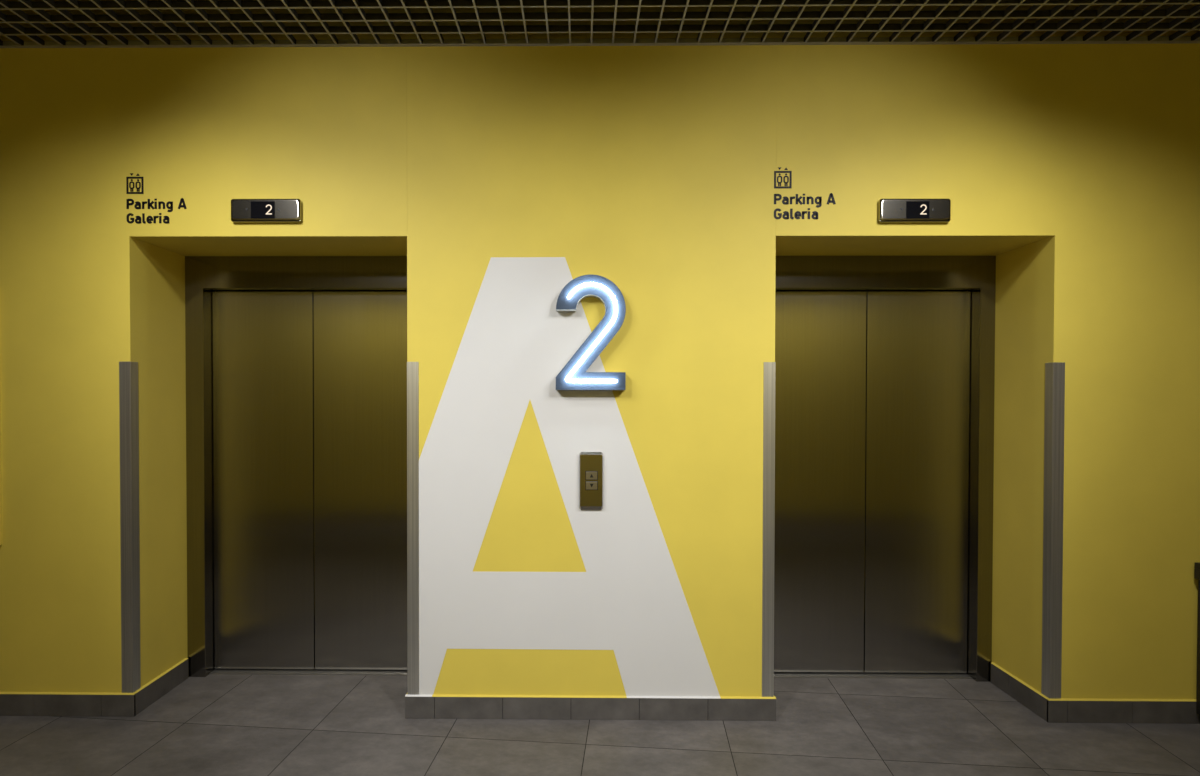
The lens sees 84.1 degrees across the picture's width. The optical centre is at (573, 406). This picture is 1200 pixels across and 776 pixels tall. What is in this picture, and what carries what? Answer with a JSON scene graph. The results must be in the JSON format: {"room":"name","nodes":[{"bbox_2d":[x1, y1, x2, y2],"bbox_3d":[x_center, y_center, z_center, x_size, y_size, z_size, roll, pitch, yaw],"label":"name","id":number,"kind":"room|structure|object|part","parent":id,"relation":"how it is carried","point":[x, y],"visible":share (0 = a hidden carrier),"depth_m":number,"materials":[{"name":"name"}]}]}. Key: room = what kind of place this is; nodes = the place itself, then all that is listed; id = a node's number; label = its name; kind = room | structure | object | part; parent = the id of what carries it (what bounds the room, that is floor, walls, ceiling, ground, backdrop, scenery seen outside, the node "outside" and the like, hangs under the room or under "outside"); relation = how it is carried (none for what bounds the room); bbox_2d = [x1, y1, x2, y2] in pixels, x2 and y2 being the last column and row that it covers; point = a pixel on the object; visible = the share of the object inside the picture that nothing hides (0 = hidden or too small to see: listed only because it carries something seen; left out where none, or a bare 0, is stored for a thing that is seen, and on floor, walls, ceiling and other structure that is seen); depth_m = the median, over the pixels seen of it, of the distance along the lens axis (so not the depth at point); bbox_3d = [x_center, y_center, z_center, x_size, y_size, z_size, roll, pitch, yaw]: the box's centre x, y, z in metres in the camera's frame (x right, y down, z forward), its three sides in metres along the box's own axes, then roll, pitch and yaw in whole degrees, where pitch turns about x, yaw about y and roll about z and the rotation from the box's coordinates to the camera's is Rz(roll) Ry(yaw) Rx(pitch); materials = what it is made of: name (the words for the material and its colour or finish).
{"room":"elevator lobby","nodes":[
{"label":"elevator lobby","id":0,"kind":"room"},
{"bbox_2d":[0,0,1199,698],"bbox_3d":[0.036,-0.339,3.367,11.200,3.500,0.750,0,1,1],"label":"wall","id":1,"kind":"structure","parent":0,"point":[650,170],"depth_m":2.99,"materials":[{"name":"yellow paint"}]},
{"bbox_2d":[0,383,1,544],"bbox_3d":[-2.838,0.039,3.021,0.460,1.185,0.014,0,1,1],"label":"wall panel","id":2,"kind":"object","parent":1,"relation":"attached to","point":[0,383],"visible":1,"depth_m":3.02,"materials":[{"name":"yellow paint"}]},
{"bbox_2d":[0,659,188,716],"bbox_3d":[-3.785,1.357,3.256,3.566,0.100,0.421,0,1,1],"label":"baseboard","id":3,"kind":"structure","parent":1,"relation":"attached to","point":[10,704],"depth_m":3.03,"materials":[{"name":"tile"}]},
{"bbox_2d":[119,361,140,692],"bbox_3d":[-2.038,0.550,3.051,0.053,1.513,0.052,0,1,1],"label":"guard","id":4,"kind":"object","parent":1,"relation":"attached to","point":[128,370],"visible":1,"depth_m":3.03,"materials":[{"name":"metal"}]},
{"bbox_2d":[126,173,186,223],"bbox_3d":[-1.886,-0.942,3.003,0.274,0.227,0.001,0,1,1],"label":"direction sign","id":5,"kind":"object","parent":1,"relation":"attached to","point":[141,185],"visible":1,"depth_m":3.00,"materials":[{"name":"black paint"}]},
{"bbox_2d":[231,199,301,222],"bbox_3d":[-1.383,-0.882,2.985,0.316,0.105,0.027,0,1,1],"label":"indicator","id":6,"kind":"object","parent":1,"relation":"attached to","point":[242,210],"visible":1,"depth_m":2.97,"materials":[{"name":"metal"}]},
{"bbox_2d":[185,256,406,676],"bbox_3d":[-1.378,0.315,3.504,1.261,2.185,0.135,0,1,1],"label":"entrance","id":7,"kind":"object","parent":1,"relation":"attached to","point":[296,366],"visible":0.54,"depth_m":3.51,"materials":[{"name":"metal"}]},
{"bbox_3d":[-1.646,0.393,3.535,0.532,2.005,0.030,0,1,1],"label":"door panel","id":8,"kind":"part","parent":7,"relation":"part of","materials":[{"name":"metal"}]},
{"bbox_3d":[-1.379,1.405,3.526,1.074,0.004,0.079,0,1,1],"label":"door sill","id":9,"kind":"part","parent":7,"relation":"part of","materials":[{"name":"metal"}]},
{"bbox_3d":[-1.109,0.394,3.530,0.532,2.005,0.030,0,1,1],"label":"door panel","id":10,"kind":"part","parent":7,"relation":"part of","materials":[{"name":"metal"}]},
{"bbox_2d":[407,362,418,694],"bbox_3d":[-0.729,0.553,3.037,0.053,1.513,0.052,0,1,1],"label":"guard","id":11,"kind":"object","parent":1,"relation":"attached to","point":[412,367],"visible":1,"depth_m":3.01,"materials":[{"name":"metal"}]},
{"bbox_2d":[419,257,719,695],"bbox_3d":[-0.018,0.320,3.002,1.367,1.986,0.001,0,1,1],"label":"painted letter","id":12,"kind":"object","parent":1,"relation":"attached to","point":[629,600],"visible":1,"depth_m":3.00,"materials":[{"name":"white paint"}]},
{"bbox_2d":[405,697,775,720],"bbox_3d":[0.076,1.364,3.216,1.679,0.100,0.421,0,1,1],"label":"baseboard","id":13,"kind":"structure","parent":1,"relation":"attached to","point":[415,707],"depth_m":3.00,"materials":[{"name":"tile"}]},
{"bbox_2d":[556,275,625,389],"bbox_3d":[0.075,-0.329,2.950,0.308,0.508,0.081,0,1,1],"label":"illuminated number","id":14,"kind":"object","parent":1,"relation":"attached to","point":[574,376],"visible":1,"depth_m":2.92,"materials":[{"name":"glowing white light tube"},{"name":"blue-grey painted metal"}]},
{"bbox_2d":[579,452,602,509],"bbox_3d":[0.079,0.335,2.989,0.106,0.264,0.024,0,1,1],"label":"panel","id":15,"kind":"object","parent":1,"relation":"attached to","point":[590,463],"visible":1,"depth_m":2.98,"materials":[{"name":"metal"}]},
{"bbox_2d":[0,658,1195,701],"bbox_3d":[0.032,1.311,3.215,11.200,0.006,0.421,0,1,1],"label":"trim","id":16,"kind":"structure","parent":1,"relation":"attached to","point":[185,659],"depth_m":3.01,"materials":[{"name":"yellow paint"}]},
{"bbox_2d":[0,36,1199,47],"bbox_3d":[0.034,-1.632,2.964,11.200,0.032,0.020,0,1,1],"label":"trim","id":17,"kind":"structure","parent":1,"relation":"attached to","point":[1055,39],"depth_m":2.97,"materials":[{"name":"black metal"}]},
{"bbox_2d":[762,362,775,696],"bbox_3d":[0.879,0.555,3.020,0.053,1.513,0.052,0,1,1],"label":"guard","id":18,"kind":"object","parent":1,"relation":"attached to","point":[769,367],"visible":1,"depth_m":2.99,"materials":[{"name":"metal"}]},
{"bbox_2d":[774,167,835,218],"bbox_3d":[1.034,-0.955,2.972,0.276,0.232,0.001,0,1,1],"label":"direction sign","id":19,"kind":"object","parent":1,"relation":"attached to","point":[797,215],"visible":1,"depth_m":2.97,"materials":[{"name":"black paint"}]},
{"bbox_2d":[774,256,995,681],"bbox_3d":[1.530,0.320,3.474,1.242,2.185,0.135,0,1,1],"label":"entrance","id":20,"kind":"object","parent":1,"relation":"attached to","point":[885,372],"visible":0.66,"depth_m":3.48,"materials":[{"name":"metal"}]},
{"bbox_3d":[1.263,0.398,3.505,0.536,2.005,0.030,0,1,1],"label":"door panel","id":21,"kind":"part","parent":20,"relation":"part of","materials":[{"name":"metal"}]},
{"bbox_3d":[1.532,1.410,3.496,1.082,0.004,0.079,0,1,1],"label":"door sill","id":22,"kind":"part","parent":20,"relation":"part of","materials":[{"name":"metal"}]},
{"bbox_3d":[1.803,0.399,3.499,0.536,2.005,0.030,0,1,1],"label":"door panel","id":23,"kind":"part","parent":20,"relation":"part of","materials":[{"name":"metal"}]},
{"bbox_2d":[878,199,950,222],"bbox_3d":[1.516,-0.873,2.955,0.316,0.105,0.027,0,1,1],"label":"indicator","id":24,"kind":"object","parent":1,"relation":"attached to","point":[889,210],"visible":1,"depth_m":2.94,"materials":[{"name":"metal"}]},
{"bbox_2d":[1041,362,1064,698],"bbox_3d":[2.170,0.557,3.006,0.053,1.513,0.052,0,1,1],"label":"guard","id":25,"kind":"object","parent":1,"relation":"attached to","point":[1054,371],"visible":1,"depth_m":2.99,"materials":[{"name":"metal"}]},
{"bbox_2d":[991,664,1199,723],"bbox_3d":[3.883,1.370,3.176,3.496,0.100,0.421,0,1,1],"label":"baseboard","id":26,"kind":"structure","parent":1,"relation":"attached to","point":[1050,711],"depth_m":2.98,"materials":[{"name":"tile"}]},
{"bbox_2d":[0,674,1199,775],"bbox_3d":[0.013,1.499,1.453,11.400,0.120,4.630,0,1,1],"label":"floor","id":27,"kind":"structure","parent":0,"point":[212,724],"depth_m":2.83,"materials":[{"name":"grey tile"}]},
{"bbox_2d":[1194,562,1199,714],"bbox_3d":[3.033,1.062,2.744,0.529,0.727,0.448,0,1,1],"label":"trash can","id":28,"kind":"object","parent":27,"relation":"on","point":[1197,564],"visible":1,"depth_m":2.96,"materials":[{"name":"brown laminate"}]},
{"bbox_2d":[0,0,1199,44],"bbox_3d":[0.014,-1.606,1.094,11.200,0.030,3.760,0,1,1],"label":"ceiling","id":29,"kind":"structure","parent":0,"point":[16,7],"depth_m":2.78,"materials":[{"name":"brown metal"}]}
]}

